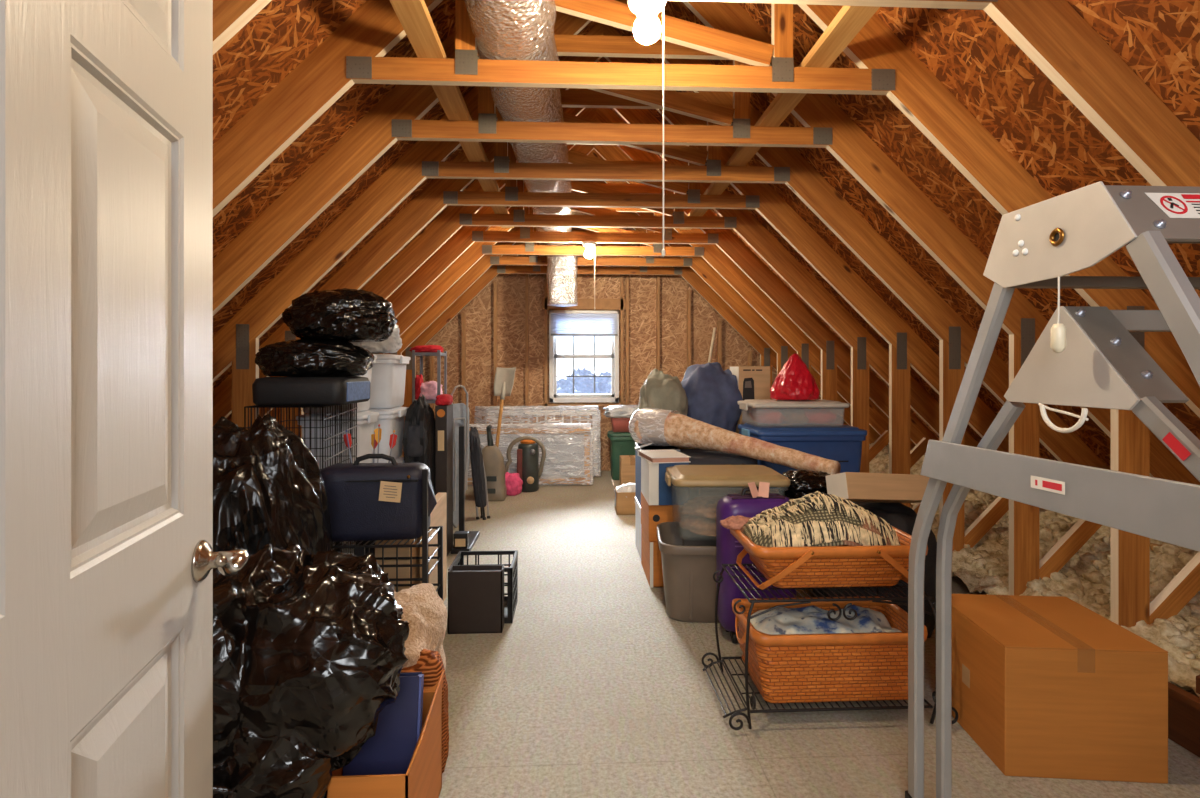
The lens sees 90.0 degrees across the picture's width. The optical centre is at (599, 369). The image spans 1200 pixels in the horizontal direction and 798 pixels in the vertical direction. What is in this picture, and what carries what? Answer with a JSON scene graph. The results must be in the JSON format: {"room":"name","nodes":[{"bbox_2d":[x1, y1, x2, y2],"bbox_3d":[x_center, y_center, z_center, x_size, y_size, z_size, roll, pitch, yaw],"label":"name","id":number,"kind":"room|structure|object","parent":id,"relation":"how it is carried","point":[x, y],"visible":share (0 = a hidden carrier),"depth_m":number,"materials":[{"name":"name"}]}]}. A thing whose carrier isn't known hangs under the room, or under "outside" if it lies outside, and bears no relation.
{"room":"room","nodes":[
{"label":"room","id":0,"kind":"room"},
{"bbox_2d":[402,211,796,470],"bbox_3d":[-0.137,-0.592,7.758,7.200,3.904,0.012,0,0,-3],"label":"wall","id":1,"kind":"structure","parent":0,"point":[479,311],"depth_m":7.75,"materials":[{"name":"wood"}]},
{"bbox_2d":[525,255,528,428],"bbox_3d":[-0.933,-0.104,7.670,0.038,2.808,0.088,0,0,-3],"label":"stud","id":2,"kind":"object","parent":1,"relation":"attached to","point":[526,275],"visible":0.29,"depth_m":7.62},
{"bbox_2d":[544,244,547,426],"bbox_3d":[-0.690,-0.150,7.681,0.038,2.900,0.088,0,0,-3],"label":"stud","id":3,"kind":"object","parent":1,"relation":"attached to","point":[545,275],"visible":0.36,"depth_m":7.64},
{"bbox_2d":[542,298,625,309],"bbox_3d":[-0.204,-0.842,7.704,1.080,0.140,0.088,0,0,-3],"label":"board","id":4,"kind":"object","parent":1,"relation":"attached to","point":[583,304],"depth_m":7.67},
{"bbox_2d":[549,310,618,402],"bbox_3d":[-0.205,-0.172,7.719,0.890,1.175,0.140,0,0,-3],"label":"window","id":5,"kind":"structure","parent":1,"relation":"in","point":[554,397],"depth_m":7.67,"materials":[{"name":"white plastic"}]},
{"bbox_2d":[551,311,617,335],"bbox_3d":[-0.201,-0.590,7.638,0.850,0.310,0.032,0,0,-3],"label":"window shade","id":6,"kind":"object","parent":5,"relation":"attached to","point":[563,323],"visible":1,"depth_m":7.63,"materials":[{"name":"white"}]},
{"bbox_2d":[620,266,623,404],"bbox_3d":[0.281,-0.150,7.726,0.038,2.900,0.088,0,0,-3],"label":"stud","id":7,"kind":"object","parent":1,"relation":"attached to","point":[621,276],"visible":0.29,"depth_m":7.68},
{"bbox_2d":[625,228,628,404],"bbox_3d":[0.350,-0.259,7.730,0.038,3.117,0.088,0,0,-3],"label":"stud","id":8,"kind":"object","parent":1,"relation":"attached to","point":[626,276],"visible":0.64,"depth_m":7.68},
{"bbox_2d":[656,266,659,369],"bbox_3d":[0.749,-0.062,7.748,0.038,2.725,0.088,0,0,-3],"label":"stud","id":9,"kind":"object","parent":1,"relation":"attached to","point":[657,276],"visible":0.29,"depth_m":7.71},
{"bbox_2d":[227,61,978,472],"bbox_3d":[-0.005,-0.616,4.935,7.158,3.832,0.047,0,0,-3],"label":"roof truss","id":10,"kind":"object","parent":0,"point":[866,351],"visible":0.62,"depth_m":4.96,"materials":[{"name":"brown wood"}]},
{"bbox_2d":[269,108,938,461],"bbox_3d":[-0.034,-0.616,5.545,7.158,3.832,0.047,0,0,-3],"label":"roof truss","id":11,"kind":"object","parent":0,"point":[834,353],"visible":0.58,"depth_m":5.56,"materials":[{"name":"brown wood"}]},
{"bbox_2d":[213,23,1008,513],"bbox_3d":[0.023,-0.616,4.326,7.158,3.832,0.047,0,0,-3],"label":"roof truss","id":12,"kind":"object","parent":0,"point":[907,349],"visible":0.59,"depth_m":4.34,"materials":[{"name":"brown wood"}]},
{"bbox_2d":[305,144,924,454],"bbox_3d":[-0.062,-0.616,6.154,7.158,3.832,0.047,0,0,-3],"label":"roof truss","id":13,"kind":"object","parent":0,"point":[810,354],"visible":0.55,"depth_m":6.16,"materials":[{"name":"brown wood"}]},
{"bbox_2d":[402,181,848,456],"bbox_3d":[-0.119,-0.616,7.372,7.158,3.832,0.047,0,0,-3],"label":"roof truss","id":14,"kind":"object","parent":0,"point":[768,356],"visible":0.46,"depth_m":7.37,"materials":[{"name":"brown wood"}]},
{"bbox_2d":[385,149,888,456],"bbox_3d":[-0.090,-0.616,6.763,7.158,3.832,0.047,0,0,-3],"label":"roof truss","id":15,"kind":"object","parent":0,"point":[783,350],"visible":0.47,"depth_m":6.77,"materials":[{"name":"brown wood"}]},
{"bbox_2d":[213,0,1110,550],"bbox_3d":[0.052,-0.616,3.716,7.158,3.832,0.047,0,0,-3],"label":"roof truss","id":16,"kind":"object","parent":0,"point":[236,344],"visible":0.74,"depth_m":3.72,"materials":[{"name":"brown wood"}]},
{"bbox_2d":[213,0,1199,468],"bbox_3d":[0.100,-0.702,2.683,7.519,3.709,10.250,0,0,-3],"label":"ceiling","id":17,"kind":"structure","parent":0,"point":[965,50],"depth_m":2.56,"materials":[{"name":"wood"}]},
{"bbox_2d":[213,0,1199,627],"bbox_3d":[0.109,-0.616,2.498,7.158,3.832,0.047,0,0,-3],"label":"roof truss","id":18,"kind":"object","parent":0,"point":[354,52],"visible":0.65,"depth_m":2.51,"materials":[{"name":"brown wood"}]},
{"bbox_2d":[464,0,577,306],"bbox_3d":[-0.386,-1.159,3.798,0.412,0.924,5.633,0,0,-1],"label":"duct","id":19,"kind":"object","parent":18,"relation":"on","point":[501,29],"visible":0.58,"depth_m":2.82,"materials":[{"name":"silver metal"}]},
{"bbox_2d":[213,1,1199,594],"bbox_3d":[0.080,-0.616,3.107,7.158,3.832,0.047,0,0,-3],"label":"roof truss","id":20,"kind":"object","parent":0,"point":[397,116],"visible":0.62,"depth_m":3.11,"materials":[{"name":"brown wood"}]},
{"bbox_2d":[390,0,513,227],"bbox_3d":[-0.711,-1.289,2.920,0.105,0.036,4.900,0,0,-3],"label":"board","id":21,"kind":"object","parent":20,"relation":"attached to","point":[414,17],"visible":0.67,"depth_m":2.42,"materials":[{"name":"wood"}]},
{"bbox_2d":[679,6,879,229],"bbox_3d":[0.887,-1.289,2.995,0.105,0.036,4.900,0,0,-3],"label":"board","id":22,"kind":"object","parent":20,"relation":"attached to","point":[849,20],"visible":0.67,"depth_m":2.47,"materials":[{"name":"wood"}]},
{"bbox_2d":[213,0,1199,186],"bbox_3d":[0.137,-0.616,1.888,7.158,3.832,0.047,0,0,-3],"label":"roof truss","id":23,"kind":"object","parent":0,"point":[1051,33],"visible":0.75,"depth_m":1.94,"materials":[{"name":"brown wood"}]},
{"bbox_2d":[627,0,666,256],"bbox_3d":[0.148,-0.766,1.889,0.128,0.820,0.128,0,0,-3],"label":"ceiling lamp","id":24,"kind":"object","parent":23,"relation":"attached to","point":[647,28],"visible":1,"depth_m":1.87,"materials":[{"name":"ceramic"}]},
{"bbox_2d":[439,470,1199,797],"bbox_3d":[0.100,1.315,2.683,4.600,0.030,10.150,0,0,-3],"label":"floor","id":25,"kind":"structure","parent":0,"point":[592,689],"depth_m":2.29,"materials":[{"name":"carpet"}]},
{"bbox_2d":[0,0,248,797],"bbox_3d":[-0.567,0.258,0.637,0.112,2.060,0.982,0,0,-15],"label":"door","id":26,"kind":"structure","parent":25,"relation":"on","point":[108,560],"depth_m":0.76,"materials":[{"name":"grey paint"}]},
{"bbox_2d":[213,414,331,554],"bbox_3d":[-1.362,0.734,2.253,0.618,1.132,0.568,0,0,1],"label":"trash bag","id":27,"kind":"object","parent":25,"relation":"on","point":[269,488],"visible":0.28,"depth_m":2.13,"materials":[{"name":"black"}]},
{"bbox_2d":[244,403,357,553],"bbox_3d":[-1.519,0.737,3.108,0.392,1.125,0.456,0,0,-3],"label":"wire crate","id":28,"kind":"object","parent":25,"relation":"on","point":[351,405],"visible":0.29,"depth_m":3.02,"materials":[{"name":"black metal"}]},
{"bbox_2d":[252,376,370,405],"bbox_3d":[-1.480,0.103,3.124,0.448,0.137,0.455,0,0,-3],"label":"suitcase","id":29,"kind":"object","parent":28,"relation":"on","point":[320,390],"visible":0.98,"depth_m":2.90,"materials":[{"name":"black fabric"}]},
{"bbox_2d":[255,339,374,376],"bbox_3d":[-1.477,-0.065,3.122,0.565,0.198,0.476,0,0,-7],"label":"trash bag","id":30,"kind":"object","parent":29,"relation":"on","point":[298,357],"visible":0.99,"depth_m":2.94,"materials":[{"name":"black"}]},
{"bbox_2d":[282,288,397,341],"bbox_3d":[-1.362,-0.291,3.161,0.561,0.286,0.469,0,0,-10],"label":"trash bag","id":31,"kind":"object","parent":30,"relation":"on","point":[347,315],"visible":0.95,"depth_m":2.98,"materials":[{"name":"black"}]},
{"bbox_2d":[213,544,409,797],"bbox_3d":[-0.994,0.887,1.591,0.990,0.822,0.687,0,0,-8],"label":"trash bag","id":32,"kind":"object","parent":25,"relation":"on","point":[309,649],"visible":0.59,"depth_m":1.41,"materials":[{"name":"black"}]},
{"bbox_2d":[333,541,353,554],"bbox_3d":[-1.511,1.125,3.533,0.404,0.349,0.344,0,0,-3],"label":"storage bin","id":33,"kind":"object","parent":25,"relation":"on","point":[344,542],"visible":0.02,"depth_m":3.37,"materials":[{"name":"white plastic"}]},
{"bbox_3d":[-1.523,0.774,3.533,0.404,0.349,0.344,0,0,-3],"label":"storage bin","id":34,"kind":"object","parent":33,"relation":"on","visible":0},
{"bbox_2d":[296,411,378,468],"bbox_3d":[-1.535,0.423,3.532,0.404,0.349,0.344,0,0,-3],"label":"storage bin","id":35,"kind":"object","parent":34,"relation":"on","point":[365,419],"visible":0.55,"depth_m":3.39,"materials":[{"name":"white plastic"}]},
{"bbox_2d":[303,355,376,413],"bbox_3d":[-1.547,0.072,3.532,0.404,0.349,0.344,0,0,-3],"label":"storage bin","id":36,"kind":"object","parent":35,"relation":"on","point":[362,406],"visible":0.2,"depth_m":3.42,"materials":[{"name":"white plastic"}]},
{"bbox_2d":[327,670,443,797],"bbox_3d":[-0.589,1.112,1.681,0.250,0.376,0.414,0,0,-3],"label":"cardboard box","id":37,"kind":"object","parent":25,"relation":"on","point":[423,776],"visible":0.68,"depth_m":1.59,"materials":[{"name":"cardboard"}]},
{"bbox_2d":[342,672,423,775],"bbox_3d":[-0.604,1.085,1.669,0.199,0.429,0.152,0,0,-7],"label":"ring binder","id":38,"kind":"object","parent":37,"relation":"in","point":[391,749],"visible":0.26,"depth_m":1.67,"materials":[{"name":"plastic"}]},
{"bbox_2d":[332,469,442,599],"bbox_3d":[-1.004,0.865,2.736,0.502,0.870,0.323,0,0,-3],"label":"wire rack","id":39,"kind":"object","parent":25,"relation":"on","point":[359,550],"visible":0.3,"depth_m":2.59,"materials":[{"name":"black metal"}]},
{"bbox_2d":[320,454,436,541],"bbox_3d":[-0.994,0.563,2.688,0.494,0.374,0.217,0,0,-3],"label":"case","id":40,"kind":"object","parent":39,"relation":"on","point":[367,501],"visible":0.83,"depth_m":2.60,"materials":[{"name":"blue fabric"}]},
{"bbox_2d":[375,538,419,591],"bbox_3d":[-1.020,1.060,3.086,0.170,0.479,0.320,0,0,-3],"label":"cardboard box","id":41,"kind":"object","parent":25,"relation":"on","point":[403,572],"visible":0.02,"depth_m":2.93,"materials":[{"name":"cardboard"}]},
{"bbox_2d":[402,394,434,493],"bbox_3d":[-1.245,0.732,4.143,0.199,1.136,0.351,0,0,-3],"label":"backpack","id":42,"kind":"object","parent":25,"relation":"on","point":[418,442],"visible":0.39,"depth_m":4.04,"materials":[{"name":"black fabric"}]},
{"bbox_2d":[394,583,448,772],"bbox_3d":[-0.701,1.049,2.129,0.387,0.501,0.543,0,0,-3],"label":"jacket","id":43,"kind":"object","parent":25,"relation":"on","point":[425,612],"visible":0.18,"depth_m":2.04,"materials":[{"name":"fabric"}]},
{"bbox_2d":[412,350,446,405],"bbox_3d":[-1.582,0.560,5.582,0.250,1.480,0.300,0,0,-3],"label":"shelf unit","id":44,"kind":"object","parent":25,"relation":"on","point":[438,353],"visible":0.3,"depth_m":5.44,"materials":[{"name":"grey metal"}]},
{"bbox_2d":[420,492,446,601],"bbox_3d":[-0.891,1.000,3.222,0.048,0.600,0.420,0,0,-3],"label":"carton","id":45,"kind":"object","parent":25,"relation":"on","point":[438,516],"visible":0.37,"depth_m":3.22,"materials":[{"name":"cardboard"}]},
{"bbox_2d":[435,404,452,555],"bbox_3d":[-1.108,0.775,4.272,0.080,1.050,0.222,0,0,-3],"label":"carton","id":46,"kind":"object","parent":25,"relation":"on","point":[443,413],"visible":0.84,"depth_m":4.17,"materials":[{"name":"paper"}]},
{"bbox_2d":[451,385,468,527],"bbox_3d":[-1.165,0.709,4.920,0.070,1.175,0.331,0,0,25],"label":"ironing board","id":47,"kind":"object","parent":25,"relation":"on","point":[460,410],"visible":0.52,"depth_m":4.93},
{"bbox_2d":[451,426,479,553],"bbox_3d":[-1.000,0.860,4.478,0.130,0.880,0.480,0,0,-3],"label":"stand","id":48,"kind":"object","parent":25,"relation":"on","point":[463,540],"visible":0.97,"depth_m":4.46,"materials":[{"name":"black plastic"}]},
{"bbox_2d":[448,565,503,633],"bbox_3d":[-0.619,1.147,3.009,0.265,0.305,0.100,0,0,-3],"label":"file box","id":49,"kind":"object","parent":25,"relation":"on","point":[475,592],"visible":1,"depth_m":2.96,"materials":[{"name":"plastic"}]},
{"bbox_2d":[469,426,489,519],"bbox_3d":[-1.078,0.870,5.261,0.212,0.862,0.154,0,0,29],"label":"folding chair","id":50,"kind":"object","parent":25,"relation":"on","point":[479,479],"visible":1,"depth_m":5.20,"materials":[{"name":"black plastic"}]},
{"bbox_2d":[448,550,517,623],"bbox_3d":[-0.619,1.157,3.220,0.325,0.285,0.300,0,0,-3],"label":"crate","id":51,"kind":"object","parent":25,"relation":"on","point":[510,601],"visible":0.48,"depth_m":3.25,"materials":[{"name":"black plastic"}]},
{"bbox_2d":[482,425,506,500],"bbox_3d":[-1.097,0.923,6.029,0.305,0.750,0.225,0,0,-3],"label":"vacuum","id":52,"kind":"object","parent":25,"relation":"on","point":[493,459],"visible":0.62,"depth_m":5.95,"materials":[{"name":"beige plastic"}]},
{"bbox_2d":[494,367,515,446],"bbox_3d":[-1.104,0.635,6.580,0.244,1.333,0.389,0,0,19],"label":"snow shovel","id":53,"kind":"object","parent":25,"relation":"on","point":[504,377],"visible":0.95,"depth_m":6.68,"materials":[{"name":"grey plastic"}]},
{"bbox_2d":[505,436,545,491],"bbox_3d":[-0.822,1.003,6.459,0.482,0.589,0.244,0,0,-3],"label":"vacuum","id":54,"kind":"object","parent":25,"relation":"on","point":[529,470],"visible":0.94,"depth_m":6.38,"materials":[{"name":"plastic"}]},
{"bbox_2d":[467,423,593,484],"bbox_3d":[-0.846,0.947,6.732,1.551,0.687,0.178,0,0,-3],"label":"mattress","id":55,"kind":"object","parent":25,"relation":"on","point":[568,455],"visible":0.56,"depth_m":6.76,"materials":[{"name":"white plastic"}]},
{"bbox_2d":[474,406,600,475],"bbox_3d":[-0.750,0.863,7.269,1.531,0.856,0.203,0,0,-3],"label":"bed","id":56,"kind":"object","parent":25,"relation":"on","point":[518,411],"visible":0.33,"depth_m":7.31,"materials":[{"name":"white plastic"}]},
{"bbox_2d":[607,430,635,479],"bbox_3d":[0.323,1.018,7.243,0.464,0.565,0.414,0,0,-3],"label":"storage tote","id":57,"kind":"object","parent":25,"relation":"on","point":[621,443],"visible":0.53,"depth_m":7.06,"materials":[{"name":"green plastic"}]},
{"bbox_2d":[603,405,638,431],"bbox_3d":[0.343,0.575,7.224,0.624,0.318,0.512,0,0,-3],"label":"storage bin","id":58,"kind":"object","parent":57,"relation":"on","point":[620,416],"visible":0.68,"depth_m":7.05,"materials":[{"name":"red plastic"}]},
{"bbox_2d":[612,481,635,514],"bbox_3d":[0.263,1.164,5.518,0.300,0.272,0.260,0,0,-3],"label":"cardboard box","id":59,"kind":"object","parent":25,"relation":"on","point":[625,505],"visible":0.64,"depth_m":5.39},
{"bbox_2d":[620,455,634,485],"bbox_3d":[0.351,1.130,6.643,0.250,0.340,0.243,0,0,-3],"label":"cardboard box","id":60,"kind":"object","parent":25,"relation":"on","point":[627,462],"visible":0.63,"depth_m":6.52,"materials":[{"name":"brown"}]},
{"bbox_2d":[635,497,640,558],"bbox_3d":[0.402,1.120,4.263,0.268,0.360,0.408,0,0,-3],"label":"cardboard box","id":61,"kind":"object","parent":25,"relation":"on","point":[637,505],"visible":0.24,"depth_m":4.25,"materials":[{"name":"white cardboard"}]},
{"bbox_2d":[634,443,679,505],"bbox_3d":[0.386,0.723,4.263,0.300,0.432,0.408,0,0,-3],"label":"cardboard box","id":62,"kind":"object","parent":61,"relation":"on","point":[637,458],"depth_m":4.20,"materials":[{"name":"grey cardboard"}]},
{"bbox_2d":[641,525,663,587],"bbox_3d":[0.409,1.165,3.786,0.240,0.270,0.495,0,0,-3],"label":"cardboard box","id":63,"kind":"object","parent":25,"relation":"on","point":[651,561],"visible":0.41,"depth_m":3.59,"materials":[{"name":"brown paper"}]},
{"bbox_2d":[641,492,686,540],"bbox_3d":[0.408,0.917,3.812,0.250,0.224,0.422,0,0,-3],"label":"cardboard box","id":64,"kind":"object","parent":63,"relation":"on","point":[651,515],"visible":0.41,"depth_m":3.60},
{"bbox_2d":[641,458,688,504],"bbox_3d":[0.400,0.678,3.763,0.240,0.250,0.400,0,0,-3],"label":"cardboard box","id":65,"kind":"object","parent":64,"relation":"on","point":[654,487],"visible":0.68,"depth_m":3.56,"materials":[{"name":"cardboard"}]},
{"bbox_2d":[638,449,689,463],"bbox_3d":[0.392,0.534,3.722,0.240,0.034,0.340,0,0,-11],"label":"album","id":66,"kind":"object","parent":65,"relation":"on","point":[668,455],"visible":1,"depth_m":3.63,"materials":[{"name":"white paper"}]},
{"bbox_2d":[657,522,719,622],"bbox_3d":[0.583,1.097,3.286,0.530,0.405,0.500,0,0,3],"label":"storage tote","id":67,"kind":"object","parent":25,"relation":"on","point":[688,558],"visible":0.49,"depth_m":3.07,"materials":[{"name":"grey plastic"}]},
{"bbox_2d":[665,465,789,486],"bbox_3d":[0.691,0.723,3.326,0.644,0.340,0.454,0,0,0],"label":"lid","id":68,"kind":"object","parent":67,"relation":"on","point":[679,475],"visible":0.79,"depth_m":3.15,"materials":[{"name":"grey plastic"}]},
{"bbox_2d":[679,515,715,536],"bbox_3d":[0.618,0.837,3.297,0.372,0.083,0.332,0,0,-3],"label":"garment","id":69,"kind":"object","parent":68,"relation":"in","point":[702,526],"visible":0.45,"depth_m":3.20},
{"bbox_2d":[680,495,726,519],"bbox_3d":[0.646,0.755,3.321,0.436,0.094,0.344,0,0,-3],"label":"garment","id":70,"kind":"object","parent":68,"relation":"in","point":[701,506],"visible":0.48,"depth_m":3.24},
{"bbox_2d":[689,487,750,499],"bbox_3d":[0.796,1.000,3.971,0.420,0.600,0.623,0,0,-3],"label":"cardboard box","id":71,"kind":"object","parent":25,"relation":"on","point":[694,492],"visible":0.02,"depth_m":3.66,"materials":[{"name":"brown"}]},
{"bbox_2d":[680,449,757,464],"bbox_3d":[0.734,0.574,4.004,0.560,0.247,0.550,0,0,-3],"label":"suitcase","id":72,"kind":"object","parent":71,"relation":"on","point":[697,456],"visible":0.17,"depth_m":3.81,"materials":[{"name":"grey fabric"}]},
{"bbox_2d":[629,407,840,474],"bbox_3d":[0.815,0.433,3.876,1.506,0.329,0.279,0,0,43],"label":"roll","id":73,"kind":"object","parent":72,"relation":"on","point":[661,427],"visible":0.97,"depth_m":3.91,"materials":[{"name":"carpet"}]},
{"bbox_2d":[736,410,754,433],"bbox_3d":[1.210,0.807,4.862,0.270,0.985,0.403,0,0,-3],"label":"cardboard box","id":74,"kind":"object","parent":25,"relation":"on","point":[745,417],"visible":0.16,"depth_m":4.66,"materials":[{"name":"cardboard"}]},
{"bbox_2d":[730,366,769,409],"bbox_3d":[1.197,0.142,4.800,0.251,0.344,0.262,0,0,-3],"label":"cardboard box","id":75,"kind":"object","parent":74,"relation":"on","point":[753,382],"visible":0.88,"depth_m":4.67,"materials":[{"name":"cardboard"}]},
{"bbox_2d":[743,369,761,400],"bbox_3d":[1.186,0.130,4.670,0.155,0.268,0.001,0,0,-3],"label":"print","id":76,"kind":"object","parent":75,"relation":"attached to","point":[752,378],"depth_m":4.67},
{"bbox_2d":[716,482,796,642],"bbox_3d":[0.760,0.922,2.922,0.370,0.756,0.204,0,0,-3],"label":"suitcase","id":77,"kind":"object","parent":25,"relation":"on","point":[728,547],"visible":0.41,"depth_m":2.84,"materials":[{"name":"purple plastic"}]},
{"bbox_2d":[769,489,812,597],"bbox_3d":[1.142,1.000,3.417,0.300,0.600,0.263,0,0,-3],"label":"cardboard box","id":78,"kind":"object","parent":25,"relation":"on","point":[800,591],"visible":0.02,"depth_m":3.29,"materials":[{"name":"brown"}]},
{"bbox_2d":[778,470,829,498],"bbox_3d":[1.145,0.624,3.317,0.325,0.152,0.276,0,0,-3],"label":"trash bag","id":79,"kind":"object","parent":78,"relation":"on","point":[802,482],"visible":0.67,"depth_m":3.22,"materials":[{"name":"black"}]},
{"bbox_2d":[702,563,958,729],"bbox_3d":[0.862,1.058,2.359,0.846,0.463,0.488,0,0,-3],"label":"iron stand","id":80,"kind":"object","parent":25,"relation":"on","point":[929,598],"visible":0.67,"depth_m":2.18,"materials":[{"name":"metal"}]},
{"bbox_2d":[721,656,932,712],"bbox_3d":[0.865,1.229,2.373,0.676,0.014,0.409,0,0,-3],"label":"wire shelf","id":81,"kind":"object","parent":80,"relation":"attached to","point":[929,705],"depth_m":2.19,"materials":[{"name":"metal"}]},
{"bbox_2d":[722,563,932,602],"bbox_3d":[0.865,0.833,2.373,0.676,0.014,0.409,0,0,-3],"label":"wire shelf","id":82,"kind":"object","parent":80,"relation":"attached to","point":[929,598],"depth_m":2.23,"materials":[{"name":"metal"}]},
{"bbox_2d":[730,524,927,589],"bbox_3d":[0.894,0.739,2.409,0.671,0.172,0.416,0,0,-3],"label":"woven basket","id":83,"kind":"object","parent":80,"relation":"on","point":[841,565],"visible":0.66,"depth_m":2.24,"materials":[{"name":"brown wicker"}]},
{"bbox_2d":[720,491,899,546],"bbox_3d":[0.840,0.587,2.407,0.677,0.202,0.345,0,0,-3],"label":"cushion","id":84,"kind":"object","parent":83,"relation":"in","point":[820,519],"visible":0.91,"depth_m":2.29,"materials":[{"name":"fabric"}]},
{"bbox_2d":[732,596,927,702],"bbox_3d":[0.881,1.088,2.359,0.688,0.266,0.361,0,0,-3],"label":"woven basket","id":85,"kind":"object","parent":80,"relation":"on","point":[834,667],"visible":0.61,"depth_m":2.20,"materials":[{"name":"wicker"}]},
{"bbox_2d":[750,604,901,634],"bbox_3d":[0.881,1.015,2.359,0.598,0.126,0.309,0,0,-3],"label":"folded cloth","id":86,"kind":"object","parent":85,"relation":"in","point":[812,619],"visible":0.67,"depth_m":2.31,"materials":[{"name":"fabric"}]},
{"bbox_2d":[812,502,936,637],"bbox_3d":[1.364,0.974,2.995,0.626,0.651,0.410,0,0,-3],"label":"duffel bag","id":87,"kind":"object","parent":25,"relation":"on","point":[902,517],"visible":0.16,"depth_m":2.85,"materials":[{"name":"black fabric"}]},
{"bbox_2d":[826,472,929,502],"bbox_3d":[1.374,0.580,2.945,0.512,0.198,0.177,0,0,-16],"label":"box","id":88,"kind":"object","parent":87,"relation":"on","point":[852,486],"visible":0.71,"depth_m":2.87,"materials":[{"name":"cardboard"}]},
{"bbox_2d":[869,443,1199,696],"bbox_3d":[0.041,1.021,3.956,6.880,0.517,7.500,0,0,-3],"label":"insulation","id":89,"kind":"object","parent":25,"relation":"on","point":[1085,579],"visible":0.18,"depth_m":3.19},
{"bbox_2d":[905,181,1199,797],"bbox_3d":[1.476,0.468,1.082,1.079,1.664,1.521,0,0,-3],"label":"stepladder","id":90,"kind":"object","parent":25,"relation":"on","point":[1084,356],"visible":1,"depth_m":1.25,"materials":[{"name":"metal"}]},
{"bbox_2d":[1160,194,1199,213],"bbox_3d":[1.156,-0.312,1.131,0.205,0.045,0.027,0,0,-3],"label":"print","id":91,"kind":"object","parent":90,"relation":"attached to","point":[1169,203],"depth_m":1.13},
{"bbox_2d":[952,594,1167,783],"bbox_3d":[1.557,1.091,2.130,0.491,0.417,0.463,0,0,4],"label":"cardboard box","id":92,"kind":"object","parent":25,"relation":"on","point":[1045,686],"visible":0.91,"depth_m":1.91,"materials":[{"name":"brown"}]},
{"bbox_2d":[1168,682,1199,757],"bbox_3d":[2.071,1.209,1.098,0.038,0.180,2.400,0,0,-3],"label":"board","id":93,"kind":"object","parent":25,"relation":"on","point":[1183,706],"depth_m":2.06,"materials":[{"name":"wood"}]},
{"bbox_3d":[0.482,0.890,4.687,0.360,0.820,0.363,0,0,-3],"label":"cardboard box","id":94,"kind":"object","parent":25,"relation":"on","visible":0},
{"bbox_2d":[638,368,687,415],"bbox_3d":[0.485,0.232,4.653,0.398,0.493,0.429,0,0,-3],"label":"canvas bag","id":95,"kind":"object","parent":94,"relation":"on","point":[660,390],"visible":0.53,"depth_m":4.50,"materials":[{"name":"fabric"}]},
{"bbox_3d":[0.860,0.910,4.845,0.360,0.780,0.403,0,0,-3],"label":"cardboard box","id":96,"kind":"object","parent":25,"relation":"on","visible":0},
{"bbox_2d":[681,362,742,432],"bbox_3d":[0.872,0.227,4.852,0.542,0.582,0.492,0,0,1],"label":"canvas bag","id":97,"kind":"object","parent":96,"relation":"on","point":[713,394],"visible":0.61,"depth_m":4.64,"materials":[{"name":"fabric"}]},
{"bbox_3d":[1.391,1.060,4.189,0.774,0.480,0.514,0,0,-3],"label":"storage tote","id":98,"kind":"object","parent":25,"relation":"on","visible":0},
{"bbox_2d":[738,422,866,488],"bbox_3d":[1.391,0.596,4.189,0.774,0.425,0.514,0,0,-3],"label":"storage tote","id":99,"kind":"object","parent":98,"relation":"on","point":[841,443],"visible":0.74,"depth_m":3.96,"materials":[{"name":"blue plastic"}]},
{"bbox_2d":[737,399,848,409],"bbox_3d":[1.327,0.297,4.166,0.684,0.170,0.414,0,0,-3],"label":"lid","id":100,"kind":"object","parent":99,"relation":"on","point":[758,403],"visible":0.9,"depth_m":3.98,"materials":[{"name":"white plastic"}]},
{"bbox_2d":[749,409,783,423],"bbox_3d":[1.158,0.315,4.164,0.204,0.096,0.341,0,0,-3],"label":"folded cloth","id":101,"kind":"object","parent":100,"relation":"in","point":[769,416],"visible":1,"depth_m":4.04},
{"bbox_2d":[770,353,819,399],"bbox_3d":[1.352,0.046,4.164,0.325,0.328,0.274,0,0,-3],"label":"plastic bag","id":102,"kind":"object","parent":100,"relation":"on","point":[794,381],"visible":1,"depth_m":4.08,"materials":[{"name":"red"}]},
{"bbox_2d":[800,408,836,423],"bbox_3d":[1.498,0.316,4.177,0.247,0.094,0.338,0,0,-3],"label":"folded cloth","id":103,"kind":"object","parent":100,"relation":"in","point":[818,416],"visible":0.71,"depth_m":4.04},
{"bbox_3d":[-1.533,1.126,3.993,0.404,0.349,0.414,0,0,-3],"label":"storage bin","id":104,"kind":"object","parent":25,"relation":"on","visible":0},
{"bbox_2d":[390,457,403,462],"bbox_3d":[-1.521,0.774,3.993,0.404,0.349,0.414,0,0,-3],"label":"storage bin","id":105,"kind":"object","parent":104,"relation":"on","point":[400,459],"visible":0.05,"depth_m":4.05,"materials":[{"name":"white plastic"}]},
{"bbox_2d":[367,406,408,462],"bbox_3d":[-1.509,0.423,3.994,0.404,0.349,0.414,0,0,-3],"label":"storage bin","id":106,"kind":"object","parent":105,"relation":"on","point":[389,419],"visible":0.43,"depth_m":3.84,"materials":[{"name":"white plastic"}]},
{"bbox_2d":[369,354,410,408],"bbox_3d":[-1.497,0.072,3.995,0.404,0.349,0.414,0,0,-3],"label":"storage bin","id":107,"kind":"object","parent":106,"relation":"on","point":[388,376],"visible":0.53,"depth_m":3.83,"materials":[{"name":"white plastic"}]},
{"bbox_2d":[351,324,402,352],"bbox_3d":[-1.472,-0.241,3.954,0.336,0.262,0.317,0,0,-3],"label":"plastic bag","id":108,"kind":"object","parent":107,"relation":"on","point":[393,343],"visible":0.35,"depth_m":3.86,"materials":[{"name":"white plastic"}]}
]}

